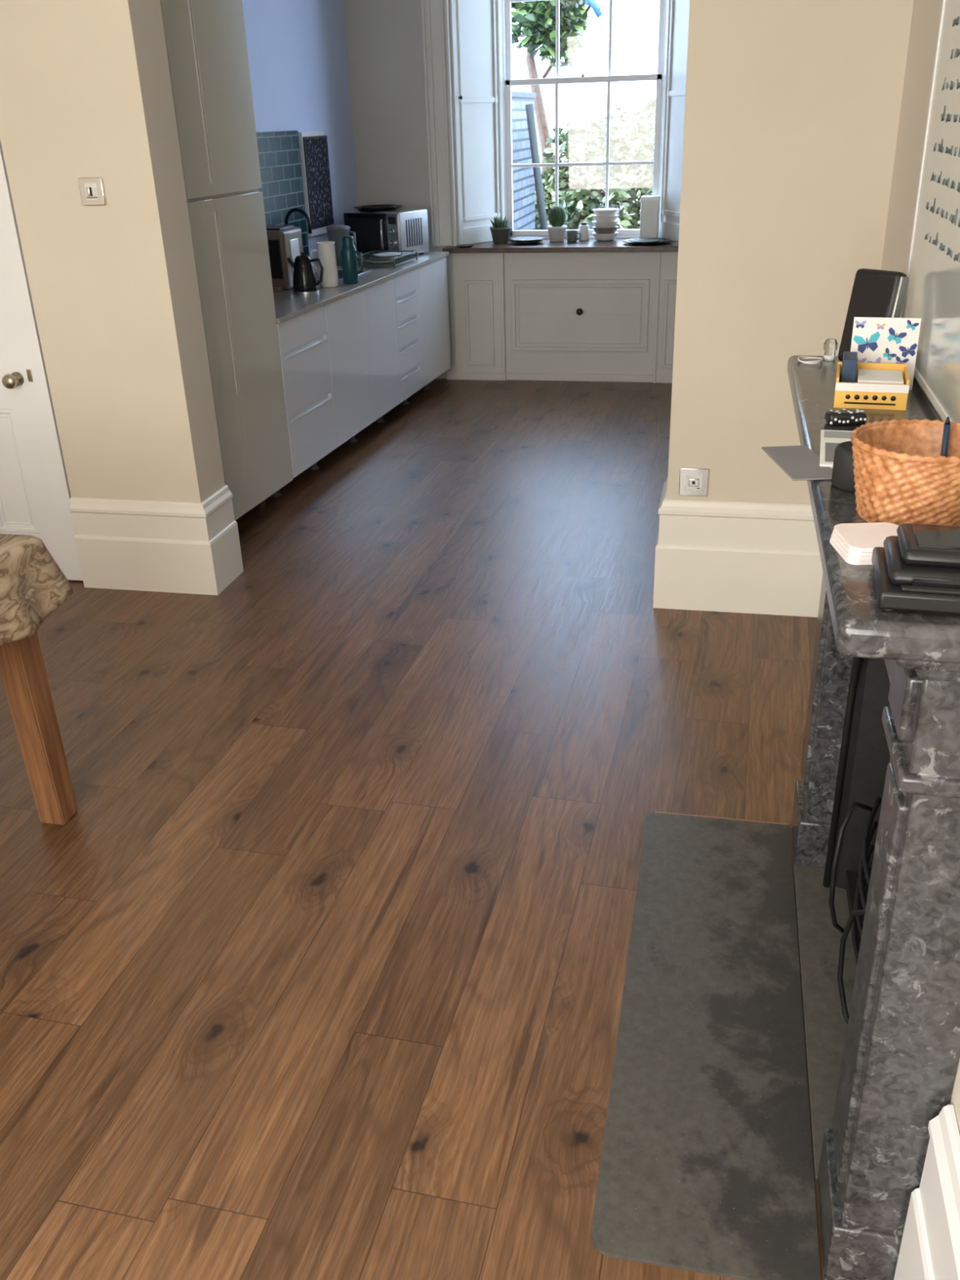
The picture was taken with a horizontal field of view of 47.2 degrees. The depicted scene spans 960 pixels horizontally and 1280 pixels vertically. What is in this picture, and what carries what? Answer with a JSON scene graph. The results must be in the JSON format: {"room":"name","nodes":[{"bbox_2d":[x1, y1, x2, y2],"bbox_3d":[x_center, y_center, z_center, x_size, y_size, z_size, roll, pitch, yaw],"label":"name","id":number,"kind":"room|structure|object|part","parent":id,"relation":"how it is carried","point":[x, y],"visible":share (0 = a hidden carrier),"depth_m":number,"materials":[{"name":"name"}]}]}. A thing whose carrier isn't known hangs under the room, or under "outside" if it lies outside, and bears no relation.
{"room":"dining room","nodes":[
{"label":"dining room","id":0,"kind":"room"},
{"bbox_2d":[0,0,224,502],"bbox_3d":[-1.945,-1.623,3.935,1.810,2.950,0.220,4,26,12],"label":"wall","id":1,"kind":"structure","parent":0,"point":[86,91],"depth_m":3.80,"materials":[{"name":"beige paint"}]},
{"bbox_2d":[0,139,83,580],"bbox_3d":[-2.009,-1.172,4.042,0.801,2.032,0.104,4,26,12],"label":"door","id":2,"kind":"structure","parent":1,"relation":"in","point":[35,495],"depth_m":4.17,"materials":[{"name":"white wood"}]},
{"bbox_2d":[77,177,106,205],"bbox_3d":[-1.310,-1.511,3.704,0.088,0.088,0.016,4,26,12],"label":"light switch","id":3,"kind":"object","parent":1,"relation":"attached to","point":[91,188],"visible":1,"depth_m":3.70,"materials":[{"name":"white plastic"}]},
{"bbox_2d":[69,484,243,595],"bbox_3d":[-1.275,-0.409,4.348,0.571,0.365,0.251,4,26,12],"label":"baseboard","id":4,"kind":"structure","parent":1,"relation":"attached to","point":[194,548],"depth_m":4.24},
{"bbox_2d":[160,0,225,484],"bbox_3d":[-1.439,-1.697,4.054,0.655,2.950,0.219,5,27,15],"label":"stub","id":5,"kind":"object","parent":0,"point":[160,1],"depth_m":4.15,"materials":[{"name":"beige paint"}]},
{"bbox_2d":[242,0,358,263],"bbox_3d":[-1.313,-2.497,5.720,0.100,2.950,3.900,5,27,15],"label":"wall","id":6,"kind":"structure","parent":0,"point":[297,49],"depth_m":6.39,"materials":[{"name":"blue paint"}]},
{"bbox_2d":[256,130,309,255],"bbox_3d":[-1.290,-2.214,5.689,0.012,0.736,1.820,5,27,15],"label":"tile backsplash","id":7,"kind":"structure","parent":6,"relation":"attached to","point":[279,155],"depth_m":6.18,"materials":[{"name":"teal tile"}]},
{"bbox_2d":[298,130,333,236],"bbox_3d":[-0.980,-2.749,6.620,0.028,0.570,0.350,5,26,15],"label":"poster","id":8,"kind":"object","parent":6,"relation":"attached to","point":[313,148],"visible":0.89,"depth_m":6.58,"materials":[{"name":"black paper"}]},
{"bbox_2d":[343,0,446,378],"bbox_3d":[0.830,-3.186,7.014,4.200,2.950,0.490,4,26,12],"label":"wall","id":9,"kind":"structure","parent":0,"point":[384,37],"depth_m":6.96,"materials":[{"name":"grey paint"}]},
{"bbox_2d":[421,0,504,246],"bbox_3d":[-0.076,-3.589,6.917,0.588,2.065,0.154,-18,30,-31],"label":"window shutter","id":10,"kind":"object","parent":9,"relation":"attached to","point":[462,48],"visible":0.9,"depth_m":7.01,"materials":[{"name":"paint"}]},
{"bbox_2d":[442,237,678,253],"bbox_3d":[0.698,-2.592,7.212,1.820,0.032,0.525,4,26,12],"label":"windowsill","id":11,"kind":"structure","parent":9,"relation":"attached to","point":[592,245],"depth_m":7.06,"materials":[{"name":"brown wood"}]},
{"bbox_2d":[456,244,473,247],"bbox_3d":[-0.096,-2.576,7.183,0.114,0.010,0.114,4,26,12],"label":"plate","id":12,"kind":"object","parent":11,"relation":"on","point":[461,245],"visible":1,"depth_m":7.19,"materials":[{"name":"black ceramic"}]},
{"bbox_2d":[489,216,511,244],"bbox_3d":[0.138,-2.729,7.303,0.144,0.169,0.144,4,26,12],"label":"potted succulent","id":13,"kind":"object","parent":11,"relation":"on","point":[500,232],"visible":1,"depth_m":7.27,"materials":[{"name":"green plant"}]},
{"bbox_2d":[508,236,544,244],"bbox_3d":[0.307,-2.638,7.262,0.236,0.030,0.236,4,26,12],"label":"stacked plates","id":14,"kind":"object","parent":11,"relation":"on","point":[519,240],"visible":1,"depth_m":7.26,"materials":[{"name":"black ceramic"}]},
{"bbox_2d":[546,205,566,241],"bbox_3d":[0.510,-2.762,7.290,0.131,0.218,0.131,4,26,12],"label":"potted cactus","id":15,"kind":"object","parent":11,"relation":"on","point":[557,215],"visible":1,"depth_m":7.25,"materials":[{"name":"green plant"}]},
{"bbox_2d":[566,230,581,242],"bbox_3d":[0.613,-2.664,7.249,0.084,0.070,0.072,-12,27,-21],"label":"mug","id":16,"kind":"object","parent":11,"relation":"on","point":[571,234],"visible":1,"depth_m":7.23,"materials":[{"name":"ceramic"}]},
{"bbox_2d":[578,222,589,240],"bbox_3d":[0.692,-2.719,7.313,0.068,0.110,0.068,4,26,12],"label":"storage jar","id":17,"kind":"object","parent":11,"relation":"on","point":[584,228],"visible":0.96,"depth_m":7.29,"materials":[{"name":"white ceramic"}]},
{"bbox_2d":[591,208,618,240],"bbox_3d":[0.828,-2.739,7.249,0.176,0.192,0.176,4,26,12],"label":"stacked bowls","id":18,"kind":"object","parent":11,"relation":"on","point":[605,222],"visible":1,"depth_m":7.20,"materials":[{"name":"white ceramic"}]},
{"bbox_2d":[622,237,671,244],"bbox_3d":[1.072,-2.557,7.052,0.316,0.020,0.316,4,26,12],"label":"serving plate","id":19,"kind":"object","parent":11,"relation":"on","point":[646,241],"visible":1,"depth_m":7.06,"materials":[{"name":"black ceramic"}]},
{"bbox_2d":[639,195,660,238],"bbox_3d":[1.115,-2.772,7.216,0.124,0.265,0.094,4,26,12],"label":"canister","id":20,"kind":"object","parent":11,"relation":"on","point":[650,205],"visible":0.86,"depth_m":7.17,"materials":[{"name":"white ceramic"}]},
{"bbox_2d":[446,251,678,382],"bbox_3d":[0.627,-2.159,7.327,1.750,0.840,0.162,4,26,12],"label":"panelling","id":21,"kind":"object","parent":9,"relation":"attached to","point":[602,317],"visible":0.86,"depth_m":7.30,"materials":[{"name":"paint"}]},
{"bbox_2d":[500,0,666,239],"bbox_3d":[0.667,-3.631,7.076,1.070,2.010,0.108,4,26,12],"label":"window","id":22,"kind":"structure","parent":9,"relation":"in","point":[506,26],"depth_m":7.12,"materials":[{"name":"white wood"}]},
{"bbox_2d":[658,0,689,241],"bbox_3d":[1.276,-3.501,6.640,0.154,2.065,0.587,-16,29,-27],"label":"window shutter","id":23,"kind":"object","parent":9,"relation":"attached to","point":[677,11],"visible":0.34,"depth_m":6.91,"materials":[{"name":"paint"}]},
{"bbox_2d":[0,378,823,1279],"bbox_3d":[-0.704,0.183,3.609,5.800,0.100,10.300,4,26,12],"label":"floor","id":24,"kind":"structure","parent":0,"point":[317,970],"depth_m":2.75,"materials":[{"name":"brown wood"}]},
{"bbox_2d":[0,631,77,825],"bbox_3d":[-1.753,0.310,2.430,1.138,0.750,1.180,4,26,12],"label":"chair leg","id":25,"kind":"object","parent":24,"relation":"on","point":[23,673],"visible":0.73,"depth_m":2.77,"materials":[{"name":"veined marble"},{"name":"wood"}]},
{"bbox_2d":[0,533,73,645],"bbox_3d":[-1.766,0.049,2.306,1.278,0.185,1.331,4,26,12],"label":"seat cushion","id":26,"kind":"object","parent":25,"relation":"on","point":[33,585],"visible":1,"depth_m":2.62,"materials":[{"name":"beige fabric"}]},
{"bbox_2d":[160,0,293,519],"bbox_3d":[-1.288,-1.649,4.524,0.603,2.450,0.630,5,27,15],"label":"tall cabinet","id":27,"kind":"object","parent":24,"relation":"on","point":[206,40],"visible":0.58,"depth_m":4.43,"materials":[{"name":"grey laminate"}]},
{"bbox_2d":[271,256,451,497],"bbox_3d":[-0.833,-1.590,6.236,0.604,0.840,2.518,5,27,15],"label":"base cabinet","id":28,"kind":"object","parent":24,"relation":"on","point":[347,362],"visible":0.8,"depth_m":5.84,"materials":[{"name":"white laminate"}]},
{"bbox_2d":[273,251,448,323],"bbox_3d":[-0.866,-1.983,6.062,0.667,0.022,2.538,5,27,15],"label":"countertop","id":29,"kind":"structure","parent":28,"relation":"on","point":[288,305],"depth_m":5.65,"materials":[{"name":"stone"}]},
{"bbox_2d":[266,225,302,292],"bbox_3d":[-1.061,-1.979,5.691,0.214,0.300,0.290,5,27,15],"label":"coffee machine","id":30,"kind":"object","parent":29,"relation":"on","point":[284,242],"visible":0.56,"depth_m":5.61,"materials":[{"name":"silver plastic"}]},
{"bbox_2d":[284,207,311,233],"bbox_3d":[-1.029,-2.231,6.153,0.199,0.355,0.052,5,27,15],"label":"tap","id":31,"kind":"object","parent":29,"relation":"on","point":[293,210],"visible":0.38,"depth_m":6.08,"materials":[{"name":"black metal"}]},
{"bbox_2d":[287,251,324,294],"bbox_3d":[-0.876,-1.850,5.531,0.149,0.196,0.141,-13,28,-22],"label":"electric kettle","id":32,"kind":"object","parent":29,"relation":"on","point":[304,279],"visible":1,"depth_m":5.50,"materials":[{"name":"metal"}]},
{"bbox_2d":[310,240,338,287],"bbox_3d":[-0.805,-1.959,5.728,0.104,0.218,0.136,-24,33,-38],"label":"pitcher","id":33,"kind":"object","parent":29,"relation":"on","point":[326,251],"visible":0.92,"depth_m":5.69,"materials":[{"name":"ceramic"}]},
{"bbox_2d":[325,224,356,265],"bbox_3d":[-0.835,-2.357,6.558,0.142,0.222,0.155,-18,30,-30],"label":"jug","id":34,"kind":"object","parent":29,"relation":"on","point":[335,233],"visible":0.62,"depth_m":6.50,"materials":[{"name":"plastic"}]},
{"bbox_2d":[314,269,373,280],"bbox_3d":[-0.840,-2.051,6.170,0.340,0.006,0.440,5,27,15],"label":"sink","id":35,"kind":"object","parent":29,"relation":"in","point":[340,271],"visible":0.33,"depth_m":6.19,"materials":[{"name":"metal"}]},
{"bbox_2d":[340,235,363,284],"bbox_3d":[-0.680,-2.008,5.800,0.103,0.237,0.084,-9,27,-15],"label":"flask","id":36,"kind":"object","parent":29,"relation":"on","point":[348,252],"visible":1,"depth_m":5.77,"materials":[{"name":"metal"}]},
{"bbox_2d":[343,208,429,257],"bbox_3d":[-0.601,-2.567,6.932,0.442,0.265,0.339,15,30,31],"label":"microwave oven","id":37,"kind":"object","parent":29,"relation":"on","point":[398,228],"visible":0.76,"depth_m":6.82,"materials":[{"name":"metal"}]},
{"bbox_2d":[352,204,401,211],"bbox_3d":[-0.645,-2.720,6.918,0.310,0.024,0.310,15,30,31],"label":"plates","id":38,"kind":"object","parent":37,"relation":"on","point":[380,207],"visible":1,"depth_m":6.85,"materials":[{"name":"ceramic"}]},
{"bbox_2d":[356,250,417,268],"bbox_3d":[-0.576,-2.278,6.566,0.290,0.056,0.410,5,27,15],"label":"dish drying rack","id":39,"kind":"object","parent":29,"relation":"on","point":[383,259],"visible":0.93,"depth_m":6.52,"materials":[{"name":"silver metal"}]},
{"bbox_2d":[591,812,821,1279],"bbox_3d":[0.478,0.725,2.268,0.358,0.009,1.240,4,26,12],"label":"hearth stone","id":40,"kind":"object","parent":24,"relation":"on","point":[706,1164],"visible":1,"depth_m":2.07,"materials":[{"name":"stone"}]},
{"bbox_2d":[654,811,788,825],"bbox_3d":[0.619,0.459,2.821,0.336,0.004,0.006,4,26,12],"label":"floor trim","id":41,"kind":"object","parent":24,"relation":"on","point":[655,811],"visible":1,"depth_m":2.82,"materials":[{"name":"brown wood"}]},
{"bbox_2d":[793,864,856,1180],"bbox_3d":[0.836,0.739,2.213,0.360,0.010,0.873,4,26,12],"label":"hearth slab","id":42,"kind":"object","parent":24,"relation":"on","point":[825,1026],"visible":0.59,"depth_m":2.26,"materials":[{"name":"stone"}]},
{"bbox_2d":[822,657,890,1025],"bbox_3d":[0.861,0.338,2.012,0.360,0.885,0.886,4,26,12],"label":"fireplace insert","id":43,"kind":"object","parent":42,"relation":"on","point":[864,757],"visible":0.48,"depth_m":2.36,"materials":[{"name":"black metal"}]},
{"bbox_2d":[666,0,913,503],"bbox_3d":[1.374,-1.474,3.397,1.465,2.950,0.290,4,26,12],"label":"wall","id":44,"kind":"structure","parent":0,"point":[793,107],"depth_m":3.40,"materials":[{"name":"beige paint"}]},
{"bbox_2d":[678,467,709,496],"bbox_3d":[0.743,-0.548,3.821,0.100,0.100,0.018,4,26,12],"label":"wall socket","id":45,"kind":"object","parent":44,"relation":"attached to","point":[694,482],"depth_m":3.82,"materials":[{"name":"white plastic"}]},
{"bbox_2d":[653,477,822,617],"bbox_3d":[0.854,-0.088,3.478,0.655,0.410,1.550,4,26,12],"label":"baseboard","id":46,"kind":"structure","parent":44,"relation":"attached to","point":[738,557],"depth_m":3.89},
{"bbox_2d":[880,0,942,316],"bbox_3d":[0.696,-0.163,0.699,0.140,2.950,5.860,4,26,12],"label":"wall","id":47,"kind":"structure","parent":0,"point":[926,15],"depth_m":3.00,"materials":[{"name":"beige paint"}]},
{"bbox_2d":[913,375,959,1133],"bbox_3d":[0.886,-0.490,1.371,0.380,2.950,1.800,4,26,12],"label":"wall","id":48,"kind":"structure","parent":0,"point":[955,1096],"depth_m":1.48,"materials":[{"name":"beige paint"}]},
{"bbox_2d":[791,573,959,1279],"bbox_3d":[0.688,0.231,1.995,0.164,1.122,1.320,4,26,12],"label":"fireplace surround","id":49,"kind":"object","parent":48,"relation":"attached to","point":[901,1053],"visible":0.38,"depth_m":1.49,"materials":[{"name":"stone"}]},
{"bbox_2d":[786,355,959,663],"bbox_3d":[0.633,-0.295,1.736,0.234,0.052,1.400,4,26,12],"label":"mantel shelf","id":50,"kind":"object","parent":49,"relation":"on","point":[861,628],"depth_m":1.26,"materials":[{"name":"stone"}]},
{"bbox_2d":[761,444,832,480],"bbox_3d":[0.479,-0.266,1.645,0.070,0.003,0.170,-2,26,-1],"label":"card","id":51,"kind":"object","parent":50,"relation":"on","point":[799,463],"visible":0.79,"depth_m":1.64,"materials":[{"name":"grey paper"}]},
{"bbox_3d":[0.686,-0.582,2.283,0.052,0.008,0.059,4,26,12],"label":"cable coil","id":52,"kind":"part","parent":50,"relation":"part of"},
{"bbox_2d":[823,338,837,360],"bbox_3d":[0.731,-0.607,2.294,0.028,0.044,0.028,4,26,12],"label":"glass jar","id":53,"kind":"object","parent":50,"relation":"on","point":[830,345],"visible":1,"depth_m":2.28,"materials":[{"name":"clear glass"}]},
{"bbox_2d":[819,429,852,468],"bbox_3d":[0.562,-0.295,1.696,0.070,0.007,0.200,6,27,15],"label":"magazine","id":54,"kind":"object","parent":50,"relation":"on","point":[829,439],"visible":0.45,"depth_m":1.72,"materials":[{"name":"white paper"}]},
{"bbox_2d":[831,440,855,492],"bbox_3d":[0.530,-0.242,1.530,0.074,0.056,0.074,4,26,12],"label":"smart speaker","id":55,"kind":"object","parent":50,"relation":"on","point":[842,474],"visible":0.22,"depth_m":1.51},
{"bbox_2d":[824,408,866,425],"bbox_3d":[0.611,-0.372,1.834,0.064,0.022,0.036,0,26,4],"label":"glasses case","id":56,"kind":"object","parent":50,"relation":"on","point":[857,416],"visible":1,"depth_m":1.82,"materials":[{"name":"black plastic"}]},
{"bbox_2d":[830,522,898,564],"bbox_3d":[0.468,-0.116,1.311,0.080,0.020,0.086,-2,26,1],"label":"coasters","id":57,"kind":"object","parent":50,"relation":"on","point":[855,543],"visible":0.77,"depth_m":1.30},
{"bbox_2d":[833,361,909,410],"bbox_3d":[0.699,-0.455,1.966,0.121,0.055,0.126,6,27,16],"label":"box","id":58,"kind":"object","parent":50,"relation":"on","point":[846,395],"visible":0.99,"depth_m":1.92,"materials":[{"name":"yellow wood"}]},
{"bbox_2d":[840,351,903,384],"bbox_3d":[0.700,-0.469,1.965,0.104,0.072,0.100,6,27,16],"label":"pack","id":59,"kind":"object","parent":58,"relation":"in","point":[849,366],"visible":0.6,"depth_m":1.95,"materials":[{"name":"white paper"}]},
{"bbox_2d":[837,268,909,361],"bbox_3d":[0.783,-0.643,2.198,0.061,0.182,0.110,-19,30,-31],"label":"digital photo frame","id":60,"kind":"object","parent":50,"relation":"on","point":[875,293],"visible":0.62,"depth_m":2.17,"materials":[{"name":"black plastic"}]},
{"bbox_2d":[850,316,921,390],"bbox_3d":[0.746,-0.530,2.034,0.116,0.128,0.016,6,27,16],"label":"greeting card","id":61,"kind":"object","parent":50,"relation":"on","point":[874,340],"visible":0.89,"depth_m":2.02,"materials":[{"name":"white paper"}]},
{"bbox_2d":[850,418,959,526],"bbox_3d":[0.564,-0.209,1.402,0.184,0.104,0.184,0,26,4],"label":"woven basket","id":62,"kind":"object","parent":50,"relation":"on","point":[901,475],"visible":0.94,"depth_m":1.36,"materials":[{"name":"wicker"}]},
{"bbox_2d":[940,417,950,457],"bbox_3d":[0.608,-0.240,1.441,0.008,0.102,0.026,4,26,12],"label":"ballpoint pen","id":63,"kind":"object","parent":62,"relation":"in","point":[946,431],"visible":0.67,"depth_m":1.43,"materials":[{"name":"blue plastic"}]},
{"bbox_2d":[871,523,959,614],"bbox_3d":[0.520,-0.076,1.181,0.177,0.057,0.140,5,26,14],"label":"trays","id":64,"kind":"object","parent":50,"relation":"on","point":[917,569],"visible":1,"depth_m":1.16,"materials":[{"name":"black plastic"}]},
{"bbox_2d":[893,1104,959,1279],"bbox_3d":[0.336,1.522,0.134,0.120,0.420,3.275,4,26,12],"label":"baseboard","id":65,"kind":"structure","parent":48,"relation":"attached to","point":[930,1249],"depth_m":1.47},
{"bbox_2d":[900,0,959,422],"bbox_3d":[0.739,-0.836,1.536,0.016,1.080,1.224,4,26,12],"label":"framed picture","id":66,"kind":"object","parent":48,"relation":"attached to","point":[932,295],"visible":0.91,"depth_m":1.93,"materials":[{"name":"white plastic"}]},
{"label":"outside","id":67,"kind":"structure","parent":0,"visible":0},
{"bbox_2d":[585,0,602,17],"bbox_3d":[1.009,-6.878,10.629,0.381,1.517,0.060,4,26,12],"label":"rope","id":68,"kind":"object","parent":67,"point":[596,9],"visible":1,"depth_m":10.88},
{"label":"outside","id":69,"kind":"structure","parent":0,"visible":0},
{"bbox_3d":[2.494,-4.403,13.241,17.000,0.280,11.900,4,26,12],"label":"ground","id":70,"kind":"structure","parent":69,"visible":0},
{"bbox_2d":[511,91,536,230],"bbox_3d":[0.162,-3.830,9.764,0.150,1.880,3.320,4,26,12],"label":"brick wall","id":71,"kind":"structure","parent":70,"relation":"on","point":[523,180],"depth_m":10.41,"materials":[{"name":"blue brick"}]},
{"bbox_2d":[524,103,547,230],"bbox_3d":[0.561,-3.873,9.921,0.289,1.749,0.070,4,26,12],"label":"post","id":72,"kind":"object","parent":70,"relation":"on","point":[529,108],"visible":0.65,"depth_m":9.75,"materials":[{"name":"grey wood"}]},
{"bbox_2d":[511,0,591,175],"bbox_3d":[1.369,-5.989,12.339,2.503,3.451,0.691,4,26,12],"label":"tree","id":73,"kind":"object","parent":70,"relation":"on","point":[537,19],"visible":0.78,"depth_m":12.04,"materials":[{"name":"green plant"}]},
{"bbox_2d":[511,0,659,229],"bbox_3d":[2.542,-6.003,12.964,15.000,3.000,0.200,4,26,12],"label":"wall","id":74,"kind":"structure","parent":70,"relation":"on","point":[635,23],"depth_m":12.80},
{"bbox_2d":[534,96,655,230],"bbox_3d":[2.268,-4.916,11.723,3.955,1.994,1.491,3,26,9],"label":"ivy hedge","id":75,"kind":"object","parent":70,"relation":"on","point":[579,193],"visible":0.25,"depth_m":11.81,"materials":[{"name":"green plant"}]}
]}

